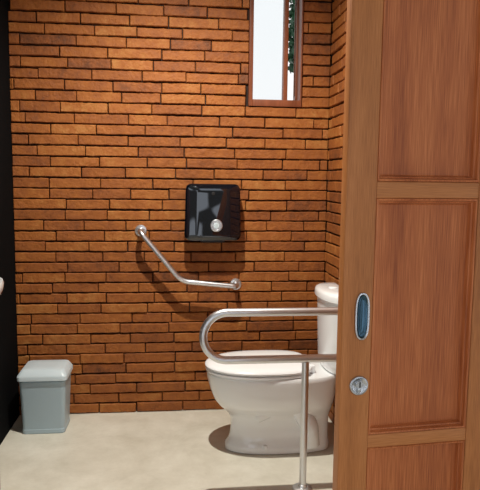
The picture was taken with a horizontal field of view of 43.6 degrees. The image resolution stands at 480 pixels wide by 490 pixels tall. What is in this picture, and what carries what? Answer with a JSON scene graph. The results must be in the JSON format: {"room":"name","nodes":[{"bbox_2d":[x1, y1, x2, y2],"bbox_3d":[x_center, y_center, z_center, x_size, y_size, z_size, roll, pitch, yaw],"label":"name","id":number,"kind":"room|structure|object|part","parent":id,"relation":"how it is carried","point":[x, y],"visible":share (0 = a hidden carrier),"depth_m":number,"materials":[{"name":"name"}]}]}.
{"room":"public restroom","nodes":[
{"label":"public restroom","id":0,"kind":"room"},
{"bbox_2d":[0,0,19,444],"bbox_3d":[-1.185,-0.331,2.358,0.160,2.720,1.596,0,6,-6],"label":"wall","id":1,"kind":"structure","parent":0,"point":[9,386],"depth_m":3.04,"materials":[{"name":"stone"}]},
{"bbox_2d":[0,277,3,294],"bbox_3d":[-1.028,0.597,2.379,0.152,0.875,0.544,0,6,-6],"label":"basin","id":2,"kind":"object","parent":1,"relation":"attached to","point":[1,279],"visible":1,"depth_m":2.44,"materials":[{"name":"white ceramic"}]},
{"bbox_2d":[0,409,333,489],"bbox_3d":[-0.125,1.227,1.103,4.400,0.080,4.940,0,6,-6],"label":"floor","id":3,"kind":"structure","parent":0,"point":[171,449],"depth_m":2.81,"materials":[{"name":"concrete"}]},
{"bbox_2d":[17,360,72,433],"bbox_3d":[-1.010,0.787,3.129,0.248,0.334,0.216,0,6,-6],"label":"waste bin","id":4,"kind":"object","parent":3,"relation":"on","point":[44,385],"visible":1,"depth_m":3.04,"materials":[{"name":"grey plastic"}]},
{"bbox_3d":[-1.009,0.648,3.114,0.248,0.053,0.216,0,6,-6],"label":"bin lid","id":5,"kind":"part","parent":4,"relation":"part of","materials":[{"name":"grey plastic"}]},
{"bbox_2d":[199,307,337,489],"bbox_3d":[0.202,0.624,2.496,0.746,0.825,0.100,0,6,-6],"label":"support rail","id":6,"kind":"object","parent":3,"relation":"on","point":[304,359],"visible":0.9,"depth_m":2.46,"materials":[{"name":"metal"}]},
{"bbox_3d":[0.268,0.755,2.518,0.030,0.549,0.030,0,6,-6],"label":"leg","id":7,"kind":"part","parent":6,"relation":"part of","materials":[{"name":"metal"}]},
{"bbox_2d":[205,282,338,454],"bbox_3d":[0.170,0.595,2.920,0.681,0.790,0.386,0,6,-6],"label":"toilet","id":8,"kind":"object","parent":3,"relation":"on","point":[262,402],"visible":0.78,"depth_m":2.83,"materials":[{"name":"white ceramic"}]},
{"bbox_3d":[0.084,0.591,2.909,0.502,0.014,0.372,0,6,-6],"label":"seat","id":9,"kind":"part","parent":8,"relation":"part of","materials":[{"name":"white plastic"}]},
{"bbox_3d":[0.085,0.564,2.906,0.509,0.030,0.376,0,6,-6],"label":"lid","id":10,"kind":"part","parent":8,"relation":"part of","materials":[{"name":"white plastic"}]},
{"bbox_3d":[0.153,0.793,2.939,0.635,0.392,0.366,0,6,-6],"label":"bowl","id":11,"kind":"part","parent":8,"relation":"part of","materials":[{"name":"white ceramic"}]},
{"bbox_3d":[0.444,0.230,2.910,0.138,0.046,0.386,0,6,-6],"label":"tank lid","id":12,"kind":"part","parent":8,"relation":"part of","materials":[{"name":"white ceramic"}]},
{"bbox_3d":[0.446,0.430,2.933,0.123,0.353,0.366,0,6,-6],"label":"tank","id":13,"kind":"part","parent":8,"relation":"part of","materials":[{"name":"white ceramic"}]},
{"bbox_2d":[8,0,333,414],"bbox_3d":[-0.333,-0.424,3.314,1.949,2.720,0.166,0,6,-6],"label":"wall","id":14,"kind":"structure","parent":0,"point":[117,107],"depth_m":3.24,"materials":[{"name":"brick"}]},
{"bbox_2d":[135,225,241,289],"bbox_3d":[-0.276,0.074,3.252,0.586,0.363,0.107,0,6,-6],"label":"grab bar","id":15,"kind":"object","parent":14,"relation":"attached to","point":[140,230],"visible":1,"depth_m":3.21,"materials":[{"name":"metal"}]},
{"bbox_2d":[184,184,240,242],"bbox_3d":[-0.148,-0.172,3.228,0.304,0.313,0.129,0,6,-6],"label":"dispenser","id":16,"kind":"object","parent":14,"relation":"attached to","point":[212,214],"visible":1,"depth_m":3.17,"materials":[{"name":"black plastic"}]},
{"bbox_2d":[248,0,303,107],"bbox_3d":[0.195,-1.193,3.375,0.327,0.853,0.343,0,6,-6],"label":"window","id":17,"kind":"structure","parent":14,"relation":"in","point":[299,4],"depth_m":3.25,"materials":[{"name":"brown wood"}]},
{"bbox_3d":[0.325,-1.198,3.437,0.016,0.753,0.250,1,6,2],"label":"sash frame","id":18,"kind":"part","parent":17,"relation":"part of","materials":[{"name":"brown wood"}]},
{"bbox_2d":[324,0,346,423],"bbox_3d":[0.650,-0.331,2.566,0.166,2.720,1.596,0,6,-6],"label":"wall","id":19,"kind":"structure","parent":0,"point":[339,16],"depth_m":3.17,"materials":[{"name":"brick"}]},
{"bbox_3d":[-0.182,-0.237,1.604,4.400,2.720,0.140,0,6,-6],"label":"wall","id":20,"kind":"structure","parent":0,"visible":0},
{"bbox_2d":[332,0,479,489],"bbox_3d":[0.643,0.068,1.560,0.798,2.120,0.046,-1,6,-11],"label":"door","id":21,"kind":"structure","parent":20,"relation":"in","point":[407,389],"depth_m":1.51,"materials":[{"name":"brown wood"}]},
{"bbox_3d":[0.455,0.750,1.602,0.277,0.470,0.033,-1,6,-11],"label":"panel","id":22,"kind":"part","parent":21,"relation":"part of","materials":[{"name":"brown wood"}]},
{"bbox_3d":[0.458,0.499,1.576,0.277,0.034,0.033,-1,6,-11],"label":"rail","id":23,"kind":"part","parent":21,"relation":"part of","materials":[{"name":"brown wood"}]},
{"bbox_3d":[0.462,0.182,1.541,0.277,0.604,0.033,-1,6,-11],"label":"panel","id":24,"kind":"part","parent":21,"relation":"part of","materials":[{"name":"brown wood"}]},
{"bbox_3d":[0.466,-0.138,1.506,0.277,0.040,0.033,-1,6,-11],"label":"rail","id":25,"kind":"part","parent":21,"relation":"part of","materials":[{"name":"brown wood"}]},
{"bbox_3d":[0.470,-0.521,1.464,0.277,0.732,0.033,-1,6,-11],"label":"panel","id":26,"kind":"part","parent":21,"relation":"part of","materials":[{"name":"brown wood"}]},
{"label":"outside","id":27,"kind":"structure","parent":0,"visible":0},
{"bbox_3d":[-0.159,0.710,5.851,7.000,0.080,4.560,0,6,-6],"label":"ground","id":28,"kind":"structure","parent":27,"visible":0},
{"bbox_2d":[288,0,294,72],"bbox_3d":[0.723,-1.119,5.602,0.661,3.632,0.526,0,6,-6],"label":"leafy tree","id":29,"kind":"object","parent":28,"relation":"on","point":[292,6],"visible":0.03,"depth_m":5.50,"materials":[{"name":"green plant"}]}
]}

